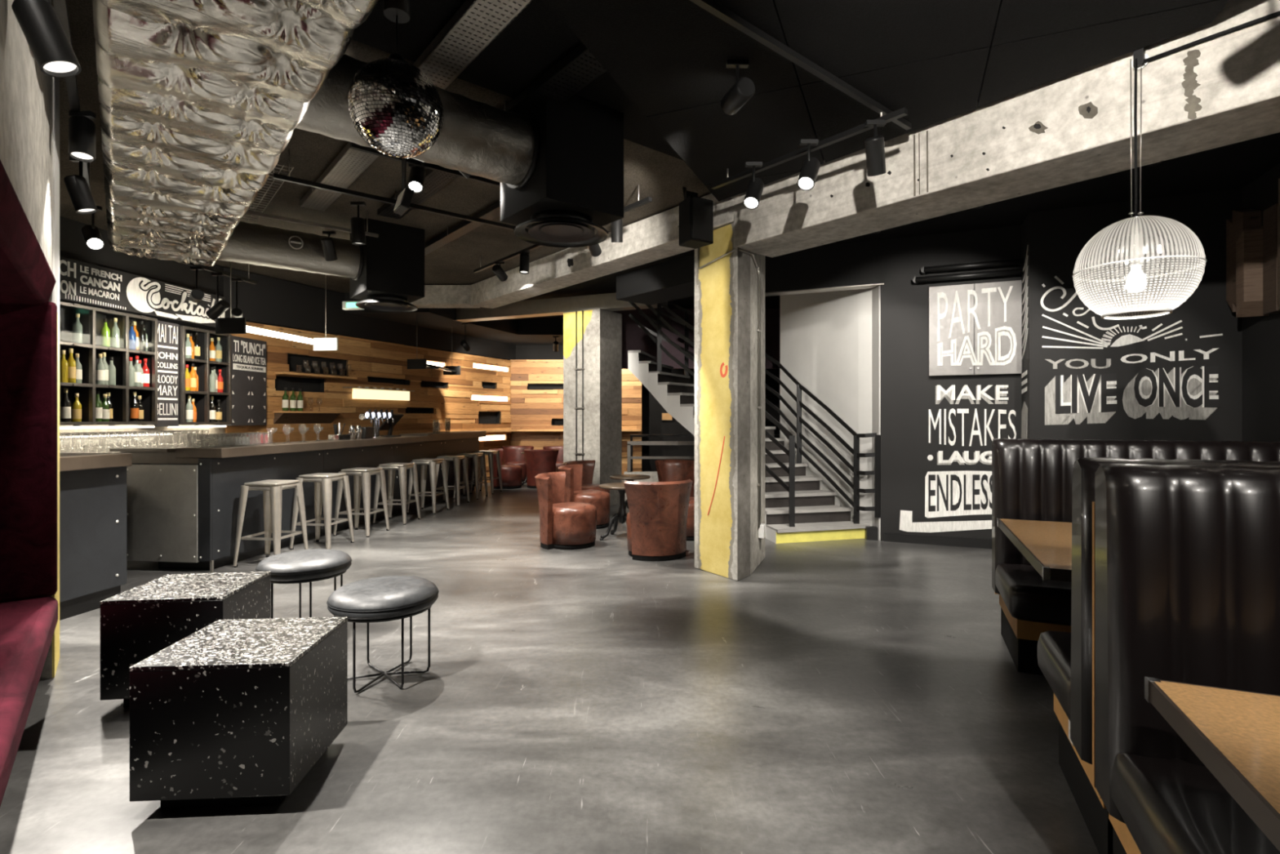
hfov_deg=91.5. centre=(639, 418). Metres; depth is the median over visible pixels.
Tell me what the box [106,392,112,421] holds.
bottle
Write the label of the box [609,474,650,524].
pedestal table
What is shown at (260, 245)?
duct
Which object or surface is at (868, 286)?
trim
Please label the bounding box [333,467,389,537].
bar stool
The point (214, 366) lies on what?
bottle
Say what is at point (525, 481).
pedestal table
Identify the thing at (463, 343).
track spotlight
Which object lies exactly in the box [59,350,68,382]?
bottle
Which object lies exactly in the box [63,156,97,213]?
track spotlight
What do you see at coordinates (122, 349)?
shelf
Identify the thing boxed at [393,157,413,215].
floodlight
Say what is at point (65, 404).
bottle
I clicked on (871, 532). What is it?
baseboard
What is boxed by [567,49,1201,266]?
patches
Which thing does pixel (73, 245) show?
wall
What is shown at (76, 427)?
light strip
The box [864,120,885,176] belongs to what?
track spotlight
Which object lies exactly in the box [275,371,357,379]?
wall shelf
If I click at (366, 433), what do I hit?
napkin holder
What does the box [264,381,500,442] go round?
wall
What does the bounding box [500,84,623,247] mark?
ceiling vent
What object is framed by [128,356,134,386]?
bottle
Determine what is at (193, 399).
bottle
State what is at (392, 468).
bar stool
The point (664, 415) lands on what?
framed notice
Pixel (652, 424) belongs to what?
wall
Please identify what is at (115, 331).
bottle
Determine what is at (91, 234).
track spotlight
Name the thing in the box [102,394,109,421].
bottle
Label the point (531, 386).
wall niche
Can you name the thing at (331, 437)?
tray
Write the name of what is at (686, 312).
stair railing
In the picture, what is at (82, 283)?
sign
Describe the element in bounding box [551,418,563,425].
wall niche
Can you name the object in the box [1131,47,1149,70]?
pulley
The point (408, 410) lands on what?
niche
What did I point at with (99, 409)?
bottle
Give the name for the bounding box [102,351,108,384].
bottle
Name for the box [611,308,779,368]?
wall
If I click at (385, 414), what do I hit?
tap
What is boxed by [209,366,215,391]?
bottle
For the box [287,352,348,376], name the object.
niche
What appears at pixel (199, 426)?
light strip
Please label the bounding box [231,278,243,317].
track spotlight
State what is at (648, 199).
track
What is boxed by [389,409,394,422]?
tap
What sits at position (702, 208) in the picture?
grille
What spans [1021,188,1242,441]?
wall
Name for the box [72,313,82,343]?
bottle
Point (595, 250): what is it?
track spotlight
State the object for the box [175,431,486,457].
countertop
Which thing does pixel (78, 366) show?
bottle
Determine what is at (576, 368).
conduit
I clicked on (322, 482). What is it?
bar stool
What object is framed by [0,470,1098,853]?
floor
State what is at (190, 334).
bottle
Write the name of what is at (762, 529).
wall socket
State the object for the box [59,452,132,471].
countertop
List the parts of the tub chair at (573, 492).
backrest, seat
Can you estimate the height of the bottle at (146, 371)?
0.310 m
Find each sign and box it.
[59,256,225,328]
[928,280,1022,375]
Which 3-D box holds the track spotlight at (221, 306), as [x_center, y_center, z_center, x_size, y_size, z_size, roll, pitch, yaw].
[-4.192,-1.214,6.199,0.221,0.461,0.104,0,0,11]
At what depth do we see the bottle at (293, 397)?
8.80 m
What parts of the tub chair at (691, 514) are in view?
seat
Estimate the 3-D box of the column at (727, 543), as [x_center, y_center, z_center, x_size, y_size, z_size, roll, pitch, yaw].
[0.814,-0.145,5.712,0.536,2.990,0.967,0,0,24]
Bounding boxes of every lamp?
[215,261,337,351]
[342,386,414,400]
[407,314,460,374]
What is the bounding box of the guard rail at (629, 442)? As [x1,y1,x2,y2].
[627,440,694,471]
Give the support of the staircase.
on the floor
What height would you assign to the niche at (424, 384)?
0.134 m
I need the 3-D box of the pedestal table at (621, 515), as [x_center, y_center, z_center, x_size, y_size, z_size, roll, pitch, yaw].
[-0.200,1.050,7.050,0.528,0.600,0.528,0,0,39]
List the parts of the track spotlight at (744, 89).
arm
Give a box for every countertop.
[59,430,182,464]
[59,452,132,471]
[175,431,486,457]
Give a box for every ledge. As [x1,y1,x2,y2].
[427,429,517,432]
[517,429,640,431]
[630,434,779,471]
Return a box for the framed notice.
[661,412,672,420]
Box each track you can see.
[53,0,91,192]
[180,261,257,284]
[272,149,528,232]
[350,142,500,187]
[474,184,652,272]
[711,107,907,189]
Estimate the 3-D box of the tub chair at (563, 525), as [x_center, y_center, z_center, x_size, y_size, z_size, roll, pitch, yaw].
[-0.812,0.973,6.654,0.658,0.754,0.658,0,0,31]
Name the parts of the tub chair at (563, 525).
backrest, seat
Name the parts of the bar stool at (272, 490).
leg, leg, seat, leg, leg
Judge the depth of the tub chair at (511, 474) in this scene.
11.97 m
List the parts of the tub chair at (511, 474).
backrest, seat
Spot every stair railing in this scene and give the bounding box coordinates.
[628,302,795,526]
[638,301,694,375]
[764,352,880,524]
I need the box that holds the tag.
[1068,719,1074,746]
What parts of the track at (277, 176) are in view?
hanger rod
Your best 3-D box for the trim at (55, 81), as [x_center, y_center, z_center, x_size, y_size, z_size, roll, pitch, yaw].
[-3.171,-0.300,3.389,0.010,3.300,0.357,0,0,-40]
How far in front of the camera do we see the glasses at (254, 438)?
6.64 m
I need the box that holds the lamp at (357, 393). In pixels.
[342,386,414,400]
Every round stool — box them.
[255,548,351,617]
[326,575,439,693]
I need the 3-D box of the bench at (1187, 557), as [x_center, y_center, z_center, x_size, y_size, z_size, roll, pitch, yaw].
[2.144,0.736,1.059,2.120,1.228,0.785,0,0,23]
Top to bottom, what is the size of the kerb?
0.500 m
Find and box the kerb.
[624,471,658,500]
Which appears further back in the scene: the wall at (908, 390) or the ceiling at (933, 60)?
the wall at (908, 390)
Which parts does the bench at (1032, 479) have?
seat, backrest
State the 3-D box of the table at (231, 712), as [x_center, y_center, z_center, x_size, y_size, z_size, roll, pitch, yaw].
[-1.475,1.093,2.365,0.520,0.515,0.500,0,0,-4]
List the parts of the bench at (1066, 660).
seat, panel, backrest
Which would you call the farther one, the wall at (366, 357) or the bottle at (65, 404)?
the wall at (366, 357)
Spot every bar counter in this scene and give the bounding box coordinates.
[59,452,132,620]
[109,431,486,571]
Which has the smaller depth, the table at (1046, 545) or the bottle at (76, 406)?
the table at (1046, 545)
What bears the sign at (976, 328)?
attached to the wall at (908, 390)
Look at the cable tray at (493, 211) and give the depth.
6.26 m
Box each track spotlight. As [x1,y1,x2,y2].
[11,0,81,77]
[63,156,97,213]
[68,111,95,162]
[81,205,104,250]
[189,266,204,302]
[205,272,229,319]
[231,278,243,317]
[320,231,337,261]
[350,201,365,244]
[407,162,425,193]
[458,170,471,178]
[460,323,470,351]
[492,262,507,281]
[519,251,529,274]
[552,336,558,351]
[587,229,601,257]
[610,218,622,242]
[720,59,755,115]
[743,161,764,209]
[797,138,820,191]
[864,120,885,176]
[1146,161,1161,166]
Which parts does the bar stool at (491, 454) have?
leg, leg, seat, leg, leg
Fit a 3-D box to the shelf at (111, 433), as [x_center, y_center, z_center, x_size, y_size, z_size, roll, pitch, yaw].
[-5.525,0.150,5.678,0.260,0.030,2.930,0,0,7]
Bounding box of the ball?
[347,0,444,158]
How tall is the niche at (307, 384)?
0.234 m
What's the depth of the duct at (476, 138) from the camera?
3.49 m
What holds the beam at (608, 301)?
attached to the ceiling at (513, 331)
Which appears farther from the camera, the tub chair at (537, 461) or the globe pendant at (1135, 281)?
the tub chair at (537, 461)
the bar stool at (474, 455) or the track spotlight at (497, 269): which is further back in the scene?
the bar stool at (474, 455)
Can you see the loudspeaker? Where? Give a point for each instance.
(695, 213)
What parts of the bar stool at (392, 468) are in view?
leg, leg, seat, leg, leg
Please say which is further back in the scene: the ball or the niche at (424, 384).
the niche at (424, 384)
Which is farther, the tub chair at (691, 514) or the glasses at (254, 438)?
the tub chair at (691, 514)
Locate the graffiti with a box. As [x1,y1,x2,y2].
[706,362,728,515]
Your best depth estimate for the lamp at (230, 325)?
6.56 m
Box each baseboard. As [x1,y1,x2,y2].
[865,525,877,540]
[884,532,991,548]
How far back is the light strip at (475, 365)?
13.25 m
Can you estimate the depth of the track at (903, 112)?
4.01 m
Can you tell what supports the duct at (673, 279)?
hanging from the beam at (655, 237)
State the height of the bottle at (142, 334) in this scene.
0.330 m
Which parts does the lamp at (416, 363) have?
plate, plate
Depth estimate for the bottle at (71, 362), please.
5.96 m
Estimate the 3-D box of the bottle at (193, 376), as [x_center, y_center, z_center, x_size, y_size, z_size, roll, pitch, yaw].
[-5.285,-0.488,7.374,0.074,0.330,0.072,0,0,0]
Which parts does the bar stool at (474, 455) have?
leg, leg, seat, leg, leg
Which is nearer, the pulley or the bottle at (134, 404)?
the pulley
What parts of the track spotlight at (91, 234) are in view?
arm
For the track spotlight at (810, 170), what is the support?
attached to the track at (903, 112)
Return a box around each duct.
[217,221,364,280]
[295,54,540,189]
[616,253,694,305]
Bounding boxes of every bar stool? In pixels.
[232,480,308,567]
[289,472,354,549]
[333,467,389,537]
[372,462,420,524]
[406,457,449,514]
[431,455,470,506]
[453,452,488,499]
[470,450,502,493]
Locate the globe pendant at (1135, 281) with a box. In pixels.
[1071,58,1206,319]
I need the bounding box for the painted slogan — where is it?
[899,385,1016,532]
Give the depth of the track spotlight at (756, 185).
4.20 m
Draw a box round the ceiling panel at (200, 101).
[92,0,378,266]
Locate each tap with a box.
[367,408,372,422]
[373,408,377,422]
[378,409,383,422]
[384,409,388,422]
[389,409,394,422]
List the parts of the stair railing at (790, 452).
post, rail, rail, post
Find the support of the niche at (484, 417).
attached to the wall at (366, 357)
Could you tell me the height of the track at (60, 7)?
0.406 m
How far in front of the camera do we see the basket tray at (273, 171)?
4.96 m
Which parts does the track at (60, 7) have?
hanger rod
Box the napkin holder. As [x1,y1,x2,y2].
[361,426,372,438]
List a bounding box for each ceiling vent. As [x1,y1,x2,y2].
[350,218,424,311]
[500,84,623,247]
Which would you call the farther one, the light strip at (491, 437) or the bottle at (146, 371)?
the light strip at (491, 437)
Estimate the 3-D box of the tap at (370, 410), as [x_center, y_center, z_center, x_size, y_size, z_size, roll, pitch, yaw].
[-3.520,-0.032,8.104,0.084,0.183,0.034,0,0,0]
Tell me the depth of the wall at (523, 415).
13.88 m
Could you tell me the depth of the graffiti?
5.34 m
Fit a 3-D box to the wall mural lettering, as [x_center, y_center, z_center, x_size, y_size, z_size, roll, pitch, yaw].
[4.359,-0.587,5.684,1.208,1.297,0.013,0,0,23]
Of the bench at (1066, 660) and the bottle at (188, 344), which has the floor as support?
the bench at (1066, 660)
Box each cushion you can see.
[255,548,351,581]
[327,575,438,619]
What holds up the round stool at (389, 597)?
on the floor
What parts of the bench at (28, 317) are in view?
panel, seat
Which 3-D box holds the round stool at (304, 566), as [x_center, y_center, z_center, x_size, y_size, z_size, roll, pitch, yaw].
[-2.130,1.104,3.970,0.542,0.484,0.542,0,0,-6]
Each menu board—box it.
[138,320,178,426]
[215,335,266,425]
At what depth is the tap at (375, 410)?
8.23 m
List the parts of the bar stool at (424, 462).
leg, leg, seat, leg, leg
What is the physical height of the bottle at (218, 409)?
0.290 m
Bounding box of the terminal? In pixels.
[379,413,404,436]
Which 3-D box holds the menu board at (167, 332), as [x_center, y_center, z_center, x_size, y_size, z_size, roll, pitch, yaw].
[-5.391,-0.495,6.999,0.184,1.170,0.325,0,0,7]
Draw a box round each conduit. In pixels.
[574,311,585,460]
[688,0,911,130]
[697,247,761,527]
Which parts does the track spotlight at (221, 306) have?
arm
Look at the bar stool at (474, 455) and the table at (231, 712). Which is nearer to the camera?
the table at (231, 712)
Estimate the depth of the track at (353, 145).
4.57 m
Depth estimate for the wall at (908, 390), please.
6.76 m
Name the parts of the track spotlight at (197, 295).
arm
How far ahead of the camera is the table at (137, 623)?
2.90 m
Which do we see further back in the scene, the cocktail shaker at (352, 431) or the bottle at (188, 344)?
the cocktail shaker at (352, 431)
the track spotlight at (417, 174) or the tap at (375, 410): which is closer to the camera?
the track spotlight at (417, 174)
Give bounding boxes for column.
[563,308,622,506]
[694,222,764,580]
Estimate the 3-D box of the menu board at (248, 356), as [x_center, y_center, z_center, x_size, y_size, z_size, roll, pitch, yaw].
[-5.230,-0.480,8.206,0.227,1.140,0.620,0,0,7]
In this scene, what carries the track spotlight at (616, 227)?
hanging from the track at (648, 199)
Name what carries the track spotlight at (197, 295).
hanging from the track at (206, 268)
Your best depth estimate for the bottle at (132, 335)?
6.58 m
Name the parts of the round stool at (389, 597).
leg, leg, leg, seat plate, leg, leg, leg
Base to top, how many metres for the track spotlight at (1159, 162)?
0.214 m
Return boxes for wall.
[0,0,52,680]
[59,216,234,453]
[220,266,515,483]
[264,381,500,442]
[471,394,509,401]
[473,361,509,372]
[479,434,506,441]
[505,383,642,470]
[510,360,641,474]
[511,344,641,403]
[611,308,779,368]
[642,368,779,471]
[764,225,1021,541]
[779,285,880,540]
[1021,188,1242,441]
[1242,163,1279,441]
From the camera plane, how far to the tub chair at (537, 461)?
12.04 m
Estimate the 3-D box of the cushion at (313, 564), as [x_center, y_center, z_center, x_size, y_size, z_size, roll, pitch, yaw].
[-2.130,0.920,3.970,0.536,0.116,0.536,0,0,-6]
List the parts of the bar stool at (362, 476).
leg, leg, seat, leg, leg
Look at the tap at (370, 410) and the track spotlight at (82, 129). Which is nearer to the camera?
the track spotlight at (82, 129)
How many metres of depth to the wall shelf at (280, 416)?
8.98 m
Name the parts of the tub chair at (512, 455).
seat, backrest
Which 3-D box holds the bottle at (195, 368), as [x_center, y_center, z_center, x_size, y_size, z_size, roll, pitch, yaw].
[-5.300,-0.468,7.432,0.072,0.290,0.070,0,0,0]
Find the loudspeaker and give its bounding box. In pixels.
[679,186,713,248]
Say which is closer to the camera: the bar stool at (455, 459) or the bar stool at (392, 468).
the bar stool at (392, 468)
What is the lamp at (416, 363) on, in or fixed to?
hanging from the ceiling at (513, 331)
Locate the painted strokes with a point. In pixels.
(1024, 410)
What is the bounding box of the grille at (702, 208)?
[692,196,712,241]
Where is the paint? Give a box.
[563,310,592,359]
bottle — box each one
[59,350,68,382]
[60,388,71,422]
[66,348,75,382]
[71,392,81,422]
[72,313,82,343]
[75,353,82,383]
[95,353,105,384]
[95,390,102,421]
[101,318,110,346]
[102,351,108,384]
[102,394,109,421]
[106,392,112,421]
[108,356,115,385]
[111,317,119,347]
[128,322,136,350]
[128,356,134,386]
[130,391,138,421]
[133,321,138,350]
[133,355,141,386]
[137,320,146,351]
[137,395,143,421]
[138,360,143,386]
[142,358,149,386]
[143,324,147,351]
[185,333,191,358]
[185,364,191,391]
[185,395,193,422]
[189,333,194,358]
[190,363,196,391]
[191,398,196,422]
[193,332,199,359]
[194,367,198,391]
[209,337,215,360]
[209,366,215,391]
[209,395,215,422]
[213,365,217,391]
[215,337,222,361]
[215,399,222,422]
[217,368,223,392]
[282,386,288,410]
[289,387,296,411]
[297,387,303,411]
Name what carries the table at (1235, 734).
on the floor
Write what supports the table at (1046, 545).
on the floor
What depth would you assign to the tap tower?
8.35 m
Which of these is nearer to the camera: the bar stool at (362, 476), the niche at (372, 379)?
the bar stool at (362, 476)
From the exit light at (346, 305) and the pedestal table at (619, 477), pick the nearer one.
the exit light at (346, 305)
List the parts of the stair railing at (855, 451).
post, rail, rail, rail, rail, rail, post, post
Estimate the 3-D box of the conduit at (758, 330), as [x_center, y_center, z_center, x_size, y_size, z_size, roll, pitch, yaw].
[0.894,-0.310,5.540,0.588,2.600,0.503,0,0,-34]
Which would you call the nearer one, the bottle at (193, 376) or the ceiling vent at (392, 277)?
the ceiling vent at (392, 277)
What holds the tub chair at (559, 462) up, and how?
on the floor
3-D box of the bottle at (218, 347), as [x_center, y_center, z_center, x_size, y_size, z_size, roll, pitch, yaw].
[-5.240,-0.855,7.759,0.074,0.310,0.072,0,0,0]
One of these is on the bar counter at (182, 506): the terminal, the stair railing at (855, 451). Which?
the terminal
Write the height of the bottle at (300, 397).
0.330 m
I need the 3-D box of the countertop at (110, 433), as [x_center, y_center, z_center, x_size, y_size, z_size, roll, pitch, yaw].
[-5.297,0.743,6.342,0.560,1.215,4.300,0,0,7]
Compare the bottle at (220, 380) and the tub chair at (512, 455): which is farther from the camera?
the tub chair at (512, 455)
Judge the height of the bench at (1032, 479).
1.228 m
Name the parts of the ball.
motor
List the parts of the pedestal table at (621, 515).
leg, leg, leg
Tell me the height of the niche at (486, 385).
0.154 m
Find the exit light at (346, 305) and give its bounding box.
[342,298,364,310]
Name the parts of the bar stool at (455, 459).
leg, leg, seat, leg, leg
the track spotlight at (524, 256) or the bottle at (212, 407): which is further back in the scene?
the bottle at (212, 407)
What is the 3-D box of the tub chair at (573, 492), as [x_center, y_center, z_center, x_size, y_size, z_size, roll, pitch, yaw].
[-0.721,0.973,7.824,0.658,0.754,0.658,0,0,30]
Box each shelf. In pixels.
[59,344,141,354]
[59,430,182,435]
[272,410,342,423]
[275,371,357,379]
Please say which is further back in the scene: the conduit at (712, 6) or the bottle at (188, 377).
the bottle at (188, 377)
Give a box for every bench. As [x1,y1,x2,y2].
[0,160,57,806]
[991,438,1279,675]
[1037,457,1279,853]
[1094,462,1279,853]
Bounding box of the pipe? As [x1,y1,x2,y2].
[912,258,1023,284]
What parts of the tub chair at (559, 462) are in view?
backrest, seat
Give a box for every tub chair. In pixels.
[488,448,522,488]
[501,445,533,482]
[523,448,558,488]
[534,471,596,549]
[542,445,563,471]
[557,463,610,528]
[562,460,610,495]
[623,479,692,561]
[654,459,694,497]
[686,468,694,540]
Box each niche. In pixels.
[269,375,325,392]
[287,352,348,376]
[366,376,409,385]
[402,407,434,413]
[420,380,448,388]
[478,410,501,424]
[481,381,496,389]
[527,383,563,390]
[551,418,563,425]
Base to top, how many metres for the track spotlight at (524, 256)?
0.230 m
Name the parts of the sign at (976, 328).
door, door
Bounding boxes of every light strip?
[59,426,154,429]
[168,425,226,427]
[426,360,444,366]
[471,395,507,401]
[473,363,507,371]
[479,435,504,440]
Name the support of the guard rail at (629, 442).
on the kerb
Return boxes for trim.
[52,76,59,677]
[764,283,884,296]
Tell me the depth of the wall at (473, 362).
13.36 m
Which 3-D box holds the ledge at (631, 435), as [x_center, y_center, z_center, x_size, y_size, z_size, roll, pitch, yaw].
[1.450,0.840,12.850,3.300,1.020,0.500,0,0,0]
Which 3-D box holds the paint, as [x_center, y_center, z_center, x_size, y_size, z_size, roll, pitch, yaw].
[-0.959,-1.289,9.620,0.567,0.722,0.003,0,0,32]
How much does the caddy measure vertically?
0.210 m
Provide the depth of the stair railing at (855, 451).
7.39 m
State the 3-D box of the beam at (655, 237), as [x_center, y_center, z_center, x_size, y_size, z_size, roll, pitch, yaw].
[-0.712,-1.798,7.282,0.370,0.304,5.100,0,0,-40]
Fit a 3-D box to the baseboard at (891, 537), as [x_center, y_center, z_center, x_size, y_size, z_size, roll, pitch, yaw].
[3.286,1.302,6.620,1.300,0.095,0.015,0,0,23]
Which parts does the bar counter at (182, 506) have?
panel, corner panel, panel, panel, panel, panel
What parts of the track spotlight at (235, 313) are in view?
arm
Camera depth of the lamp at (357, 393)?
10.36 m
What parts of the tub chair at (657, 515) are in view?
seat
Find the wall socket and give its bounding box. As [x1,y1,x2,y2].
[758,523,764,537]
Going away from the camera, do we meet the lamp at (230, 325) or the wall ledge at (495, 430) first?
the lamp at (230, 325)
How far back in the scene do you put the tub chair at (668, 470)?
8.97 m
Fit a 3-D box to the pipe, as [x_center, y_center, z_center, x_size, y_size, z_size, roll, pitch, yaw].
[3.423,-1.530,6.498,1.072,0.162,0.130,0,0,23]
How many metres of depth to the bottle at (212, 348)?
7.67 m
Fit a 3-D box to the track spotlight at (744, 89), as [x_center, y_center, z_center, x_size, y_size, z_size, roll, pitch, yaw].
[0.502,-1.713,3.194,0.115,0.235,0.205,0,0,-16]
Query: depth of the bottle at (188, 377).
7.30 m
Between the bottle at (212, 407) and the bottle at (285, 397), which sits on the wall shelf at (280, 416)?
the bottle at (285, 397)
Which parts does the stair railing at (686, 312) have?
rail, rail, rail, rail, post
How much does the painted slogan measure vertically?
1.588 m
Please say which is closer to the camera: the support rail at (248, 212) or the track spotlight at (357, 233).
the track spotlight at (357, 233)
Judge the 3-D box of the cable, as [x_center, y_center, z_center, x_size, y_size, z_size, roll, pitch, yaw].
[2.692,-1.779,2.887,0.024,0.026,0.566,0,0,-40]
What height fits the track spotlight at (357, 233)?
0.339 m
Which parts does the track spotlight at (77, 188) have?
arm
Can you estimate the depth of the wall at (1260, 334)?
5.07 m
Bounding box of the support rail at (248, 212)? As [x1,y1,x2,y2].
[244,204,378,237]
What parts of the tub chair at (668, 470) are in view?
seat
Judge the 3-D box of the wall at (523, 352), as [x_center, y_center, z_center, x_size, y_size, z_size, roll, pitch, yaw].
[-1.420,-0.310,14.060,2.920,3.320,0.040,0,0,0]
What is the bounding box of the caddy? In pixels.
[328,422,350,439]
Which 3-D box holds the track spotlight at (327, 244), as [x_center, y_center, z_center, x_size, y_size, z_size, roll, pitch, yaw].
[-2.940,-1.629,5.900,0.110,0.282,0.183,0,0,0]
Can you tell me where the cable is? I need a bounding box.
[1144,10,1279,63]
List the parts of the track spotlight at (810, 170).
arm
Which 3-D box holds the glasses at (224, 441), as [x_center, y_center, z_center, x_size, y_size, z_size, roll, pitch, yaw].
[-4.151,0.304,6.386,0.180,0.230,0.220,0,0,1]
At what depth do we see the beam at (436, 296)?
9.10 m
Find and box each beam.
[407,284,479,308]
[453,292,667,322]
[470,193,733,308]
[733,0,1279,257]
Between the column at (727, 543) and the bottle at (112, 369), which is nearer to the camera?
the column at (727, 543)
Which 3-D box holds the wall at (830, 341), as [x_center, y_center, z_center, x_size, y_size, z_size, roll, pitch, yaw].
[2.400,-0.300,7.805,0.203,3.300,1.907,0,0,-23]
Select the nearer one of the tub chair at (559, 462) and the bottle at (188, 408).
the bottle at (188, 408)
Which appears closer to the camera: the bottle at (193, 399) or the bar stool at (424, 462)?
the bottle at (193, 399)
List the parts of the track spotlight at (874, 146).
arm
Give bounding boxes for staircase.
[627,350,870,543]
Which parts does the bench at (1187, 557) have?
seat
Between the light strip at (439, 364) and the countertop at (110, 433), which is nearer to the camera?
the countertop at (110, 433)
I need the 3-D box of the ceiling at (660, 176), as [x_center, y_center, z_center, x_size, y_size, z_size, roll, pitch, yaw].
[3.841,-2.020,3.201,26.000,0.100,32.000,0,0,-40]
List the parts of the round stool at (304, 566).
leg, leg, seat plate, leg, leg, leg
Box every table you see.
[100,571,271,706]
[129,616,347,808]
[520,451,526,484]
[599,482,627,540]
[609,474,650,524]
[997,518,1071,582]
[1144,676,1279,851]
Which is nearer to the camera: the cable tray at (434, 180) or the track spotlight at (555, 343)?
the cable tray at (434, 180)
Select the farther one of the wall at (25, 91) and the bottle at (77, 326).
the bottle at (77, 326)
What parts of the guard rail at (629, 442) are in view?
post, rail, rail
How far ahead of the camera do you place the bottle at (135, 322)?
6.65 m
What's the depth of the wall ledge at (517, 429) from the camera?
13.56 m
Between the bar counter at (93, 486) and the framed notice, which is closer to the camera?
the bar counter at (93, 486)
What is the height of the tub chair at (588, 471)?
0.754 m
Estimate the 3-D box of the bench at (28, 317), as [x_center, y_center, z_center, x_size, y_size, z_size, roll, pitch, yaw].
[-1.450,0.310,0.713,0.825,2.080,5.952,0,0,-40]
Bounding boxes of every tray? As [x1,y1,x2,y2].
[241,164,293,222]
[300,0,533,211]
[328,434,350,439]
[377,43,606,219]
[424,200,500,255]
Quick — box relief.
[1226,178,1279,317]
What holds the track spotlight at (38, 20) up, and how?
hanging from the track at (60, 7)
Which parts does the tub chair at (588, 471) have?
backrest, seat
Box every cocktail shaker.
[348,425,355,439]
[355,425,362,439]
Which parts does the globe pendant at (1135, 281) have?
bulb, lamp shade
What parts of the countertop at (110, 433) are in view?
light strip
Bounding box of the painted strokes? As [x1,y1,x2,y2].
[1021,244,1028,439]
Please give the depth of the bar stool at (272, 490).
5.70 m
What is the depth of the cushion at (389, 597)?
3.10 m
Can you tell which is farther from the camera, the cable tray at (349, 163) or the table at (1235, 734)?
the cable tray at (349, 163)
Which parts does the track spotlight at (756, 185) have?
arm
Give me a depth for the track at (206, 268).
6.26 m
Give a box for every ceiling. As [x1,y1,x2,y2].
[50,0,1279,319]
[343,293,563,344]
[546,0,1229,201]
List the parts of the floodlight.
glass, stem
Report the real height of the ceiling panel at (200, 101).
0.540 m
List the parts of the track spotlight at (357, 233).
arm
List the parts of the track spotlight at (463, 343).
arm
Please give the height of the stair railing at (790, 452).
3.331 m
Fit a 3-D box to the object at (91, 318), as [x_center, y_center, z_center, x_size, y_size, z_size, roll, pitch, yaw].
[-5.456,-0.511,6.308,0.272,1.166,1.060,0,0,7]
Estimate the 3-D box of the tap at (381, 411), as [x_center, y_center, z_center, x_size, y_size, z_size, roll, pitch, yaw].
[-3.488,-0.032,8.382,0.084,0.183,0.034,0,0,0]
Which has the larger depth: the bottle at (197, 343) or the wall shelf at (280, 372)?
the wall shelf at (280, 372)
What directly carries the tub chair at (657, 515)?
on the floor
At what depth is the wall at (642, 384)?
16.40 m
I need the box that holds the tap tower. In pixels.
[359,408,394,438]
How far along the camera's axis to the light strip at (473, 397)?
13.22 m
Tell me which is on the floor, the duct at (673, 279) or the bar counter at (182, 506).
the bar counter at (182, 506)
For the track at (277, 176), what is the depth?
4.95 m
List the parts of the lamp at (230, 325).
plate, plate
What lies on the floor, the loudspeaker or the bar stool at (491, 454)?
the bar stool at (491, 454)
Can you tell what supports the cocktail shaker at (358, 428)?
on the bar counter at (182, 506)
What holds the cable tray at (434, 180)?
hanging from the ceiling at (660, 176)
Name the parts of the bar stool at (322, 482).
leg, leg, seat, leg, leg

